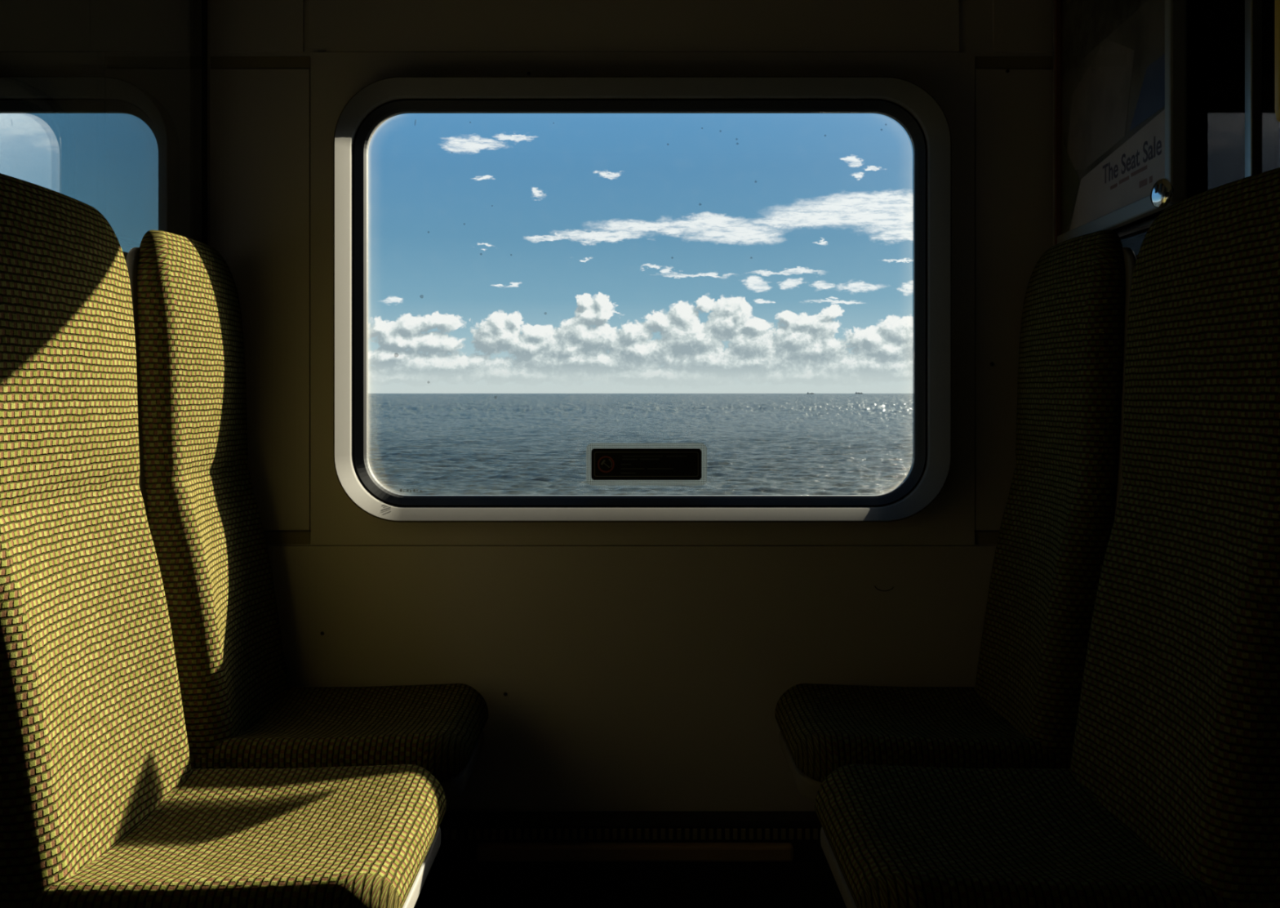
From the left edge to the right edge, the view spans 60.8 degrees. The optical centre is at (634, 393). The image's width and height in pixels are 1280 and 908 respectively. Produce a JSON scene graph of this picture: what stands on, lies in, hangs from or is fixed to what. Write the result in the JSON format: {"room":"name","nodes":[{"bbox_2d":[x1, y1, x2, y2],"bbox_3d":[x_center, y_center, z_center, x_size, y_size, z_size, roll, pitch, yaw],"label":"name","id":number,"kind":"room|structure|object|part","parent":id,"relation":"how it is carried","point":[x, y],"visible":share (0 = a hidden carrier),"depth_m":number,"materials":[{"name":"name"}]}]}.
{"room":"train carriage interior","nodes":[
{"label":"train carriage interior","id":0,"kind":"room"},
{"bbox_2d":[0,0,1053,811],"bbox_3d":[0.000,-0.025,2.154,6.000,2.150,0.052,0,0,0],"label":"wall","id":1,"kind":"structure","parent":0,"point":[615,666],"depth_m":2.13,"materials":[{"name":"beige plastic"}]},
{"bbox_2d":[0,75,179,235],"bbox_3d":[-1.481,-0.179,2.128,1.183,0.853,0.092,0,0,0],"label":"window","id":2,"kind":"structure","parent":1,"relation":"in","point":[18,94],"depth_m":2.11,"materials":[{"name":"plastic"}]},
{"bbox_3d":[-1.480,-0.883,2.133,1.236,0.431,0.006,0,0,0],"label":"panel","id":3,"kind":"part","parent":1,"relation":"part of","materials":[{"name":"beige plastic"}]},
{"bbox_3d":[-1.480,-0.185,2.133,1.296,0.961,0.006,0,0,0],"label":"window panel","id":4,"kind":"part","parent":1,"relation":"part of","materials":[{"name":"beige plastic"}]},
{"bbox_3d":[-0.733,-0.183,2.133,0.194,0.900,0.005,0,0,0],"label":"pillar panel","id":5,"kind":"part","parent":1,"relation":"part of","materials":[{"name":"beige plastic"}]},
{"bbox_3d":[-0.721,-0.883,2.133,0.147,0.431,0.005,0,0,0],"label":"panel","id":6,"kind":"part","parent":1,"relation":"part of","materials":[{"name":"beige plastic"}]},
{"bbox_2d":[413,811,846,907],"bbox_3d":[0.000,0.933,2.095,1.600,0.234,0.080,0,0,0],"label":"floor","id":7,"kind":"structure","parent":1,"relation":"attached to","point":[482,859],"depth_m":2.08,"materials":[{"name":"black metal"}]},
{"bbox_2d":[444,828,817,839],"bbox_3d":[0.000,0.838,2.073,0.908,0.019,0.006,0,0,0],"label":"air vent","id":8,"kind":"object","parent":1,"relation":"attached to","point":[449,833],"depth_m":2.07,"materials":[{"name":"black metal"}]},
{"bbox_3d":[0.000,0.674,2.133,6.000,0.751,0.006,0,0,0],"label":"panel","id":9,"kind":"part","parent":1,"relation":"part of","materials":[{"name":"beige plastic"}]},
{"bbox_2d":[333,75,951,522],"bbox_3d":[0.015,-0.179,2.128,1.183,0.853,0.092,0,0,0],"label":"window","id":10,"kind":"structure","parent":1,"relation":"in","point":[926,123],"depth_m":2.12,"materials":[{"name":"plastic"}]},
{"bbox_2d":[586,443,706,485],"bbox_3d":[0.023,0.141,2.159,0.239,0.084,0.004,0,0,0],"label":"sign","id":11,"kind":"object","parent":10,"relation":"attached to","point":[606,464],"visible":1,"depth_m":2.16,"materials":[{"name":"grey plastic"}]},
{"bbox_3d":[0.023,0.141,2.159,0.218,0.062,0.001,0,0,0],"label":"panel","id":12,"kind":"part","parent":11,"relation":"part of","materials":[{"name":"black plastic"}]},
{"bbox_3d":[0.015,-0.883,2.133,1.236,0.431,0.006,0,0,0],"label":"panel","id":13,"kind":"part","parent":1,"relation":"part of","materials":[{"name":"beige plastic"}]},
{"bbox_3d":[0.015,-0.185,2.133,1.296,0.961,0.006,0,0,0],"label":"window panel","id":14,"kind":"part","parent":1,"relation":"part of","materials":[{"name":"beige plastic"}]},
{"bbox_3d":[0.757,-0.183,2.133,0.183,0.900,0.005,0,0,0],"label":"pillar panel","id":15,"kind":"part","parent":1,"relation":"part of","materials":[{"name":"beige plastic"}]},
{"bbox_3d":[0.768,-0.883,2.133,0.136,0.431,0.005,0,0,0],"label":"panel","id":16,"kind":"part","parent":1,"relation":"part of","materials":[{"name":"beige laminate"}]},
{"bbox_3d":[0.000,-1.125,0.758,6.100,0.050,2.855,0,0,0],"label":"ceiling","id":17,"kind":"structure","parent":0,"visible":0},
{"bbox_2d":[1274,0,1279,122],"bbox_3d":[0.796,-0.714,1.330,0.028,0.770,0.028,0,0,0],"label":"grab rail","id":18,"kind":"object","parent":17,"relation":"hanging from","point":[1277,2],"visible":1,"depth_m":1.33,"materials":[{"name":"metal"}]},
{"bbox_3d":[0.000,1.075,0.730,6.000,0.050,2.800,0,0,0],"label":"floor","id":19,"kind":"structure","parent":0,"visible":0},
{"bbox_2d":[122,0,207,260],"bbox_3d":[-0.833,-0.025,1.603,0.050,2.149,1.054,0,0,0],"label":"wall panel","id":20,"kind":"object","parent":19,"relation":"on","point":[198,8],"visible":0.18,"depth_m":2.10,"materials":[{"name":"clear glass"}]},
{"bbox_3d":[-0.833,0.413,1.619,0.050,1.274,1.019,0,0,0],"label":"panel","id":21,"kind":"part","parent":20,"relation":"part of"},
{"bbox_2d":[0,173,446,907],"bbox_3d":[-0.538,0.391,1.420,0.532,1.318,0.452,0,0,0],"label":"seat","id":22,"kind":"object","parent":19,"relation":"on","point":[103,803],"visible":1,"depth_m":1.38,"materials":[{"name":"yellow fabric"}]},
{"bbox_3d":[-0.722,0.166,1.420,0.150,0.868,0.424,0,0,0],"label":"backrest","id":23,"kind":"part","parent":22,"relation":"part of","materials":[{"name":"yellow fabric"}]},
{"bbox_2d":[24,764,446,907],"bbox_3d":[-0.493,0.586,1.420,0.443,0.080,0.426,0,0,0],"label":"seat cushion","id":24,"kind":"object","parent":22,"relation":"on","point":[355,836],"depth_m":1.37,"materials":[{"name":"yellow fabric"}]},
{"bbox_2d":[125,230,488,804],"bbox_3d":[-0.538,0.391,1.905,0.532,1.318,0.384,0,0,0],"label":"seat","id":25,"kind":"object","parent":19,"relation":"on","point":[241,710],"visible":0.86,"depth_m":1.80,"materials":[{"name":"yellow fabric"}]},
{"bbox_3d":[-0.722,0.166,1.905,0.150,0.868,0.356,0,0,0],"label":"backrest","id":26,"kind":"part","parent":25,"relation":"part of","materials":[{"name":"yellow fabric"}]},
{"bbox_2d":[190,683,488,782],"bbox_3d":[-0.493,0.587,1.905,0.443,0.079,0.358,0,0,0],"label":"seat cushion","id":27,"kind":"object","parent":25,"relation":"on","point":[437,728],"depth_m":1.82,"materials":[{"name":"yellow fabric"}]},
{"bbox_2d":[774,230,1136,803],"bbox_3d":[0.526,0.391,1.905,0.532,1.318,0.384,0,0,0],"label":"seat","id":28,"kind":"object","parent":19,"relation":"on","point":[1021,709],"visible":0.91,"depth_m":1.80,"materials":[{"name":"yellow fabric"}]},
{"bbox_2d":[774,683,1071,782],"bbox_3d":[0.481,0.587,1.905,0.443,0.079,0.358,0,0,0],"label":"seat cushion","id":29,"kind":"object","parent":28,"relation":"on","point":[824,728],"depth_m":1.82,"materials":[{"name":"yellow fabric"}]},
{"bbox_3d":[0.710,0.166,1.905,0.150,0.868,0.356,0,0,0],"label":"backrest","id":30,"kind":"part","parent":28,"relation":"part of","materials":[{"name":"yellow fabric"}]},
{"bbox_2d":[814,167,1279,907],"bbox_3d":[0.526,0.391,1.420,0.532,1.318,0.452,0,0,0],"label":"seat","id":31,"kind":"object","parent":19,"relation":"on","point":[1169,795],"visible":1,"depth_m":1.35,"materials":[{"name":"yellow fabric"}]},
{"bbox_2d":[814,764,1234,907],"bbox_3d":[0.481,0.586,1.420,0.443,0.080,0.426,0,0,0],"label":"seat cushion","id":32,"kind":"object","parent":31,"relation":"on","point":[891,836],"depth_m":1.37,"materials":[{"name":"yellow fabric"}]},
{"bbox_3d":[0.710,0.166,1.420,0.150,0.868,0.424,0,0,0],"label":"backrest","id":33,"kind":"part","parent":31,"relation":"part of","materials":[{"name":"yellow fabric"}]},
{"bbox_2d":[1112,0,1279,258],"bbox_3d":[0.837,-0.025,1.603,0.050,2.149,1.054,0,0,0],"label":"glass screen","id":34,"kind":"object","parent":19,"relation":"on","point":[1215,28],"visible":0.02,"depth_m":1.55,"materials":[{"name":"clear glass"}]},
{"bbox_2d":[1053,0,1187,245],"bbox_3d":[0.786,-0.672,1.813,0.060,0.800,0.546,0,0,0],"label":"poster","id":35,"kind":"object","parent":34,"relation":"attached to","point":[1120,67],"visible":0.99,"depth_m":1.79,"materials":[{"name":"white paper"}]},
{"bbox_2d":[1110,182,1117,189],"bbox_3d":[0.790,-0.341,1.799,0.001,0.006,0.030,0,0,4],"label":"print","id":36,"kind":"object","parent":35,"relation":"attached to","point":[1113,185],"depth_m":1.80,"materials":[{"name":"red"}]},
{"bbox_2d":[1119,175,1128,183],"bbox_3d":[0.787,-0.343,1.755,0.001,0.006,0.043,0,0,4],"label":"print","id":37,"kind":"object","parent":35,"relation":"attached to","point":[1122,179],"depth_m":1.75,"materials":[{"name":"red"}]},
{"bbox_2d":[1130,164,1146,177],"bbox_3d":[0.783,-0.345,1.694,0.001,0.006,0.063,0,0,4],"label":"print","id":38,"kind":"object","parent":35,"relation":"attached to","point":[1136,171],"depth_m":1.69,"materials":[{"name":"red"}]},
{"bbox_2d":[1138,177,1146,188],"bbox_3d":[0.782,-0.323,1.678,0.001,0.010,0.030,0,0,4],"label":"print","id":39,"kind":"object","parent":35,"relation":"on","point":[1142,181],"depth_m":1.68,"materials":[{"name":"black"}]},
{"bbox_2d":[1149,175,1152,182],"bbox_3d":[0.780,-0.323,1.649,0.001,0.010,0.013,0,0,4],"label":"print","id":40,"kind":"object","parent":35,"relation":"on","point":[1150,176],"depth_m":1.65,"materials":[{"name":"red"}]},
{"bbox_2d":[1150,177,1173,208],"bbox_3d":[0.755,-0.286,1.560,0.020,0.042,0.042,0,0,0],"label":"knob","id":41,"kind":"object","parent":35,"relation":"attached to","point":[1162,191],"visible":1,"depth_m":1.55,"materials":[{"name":"metal"}]},
{"bbox_2d":[1115,0,1262,236],"bbox_3d":[0.826,-0.634,1.772,0.016,0.732,0.647,0,0,0],"label":"metal frame","id":42,"kind":"object","parent":34,"relation":"attached to","point":[1253,8],"visible":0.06,"depth_m":1.45,"materials":[{"name":"metal"}]},
{"label":"outside","id":43,"kind":"structure","parent":0,"visible":0},
{"bbox_2d":[368,393,913,495],"bbox_3d":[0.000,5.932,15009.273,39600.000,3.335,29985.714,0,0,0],"label":"sea","id":44,"kind":"structure","parent":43,"point":[420,444],"depth_m":143.35,"materials":[{"name":"liquid"}]}
]}

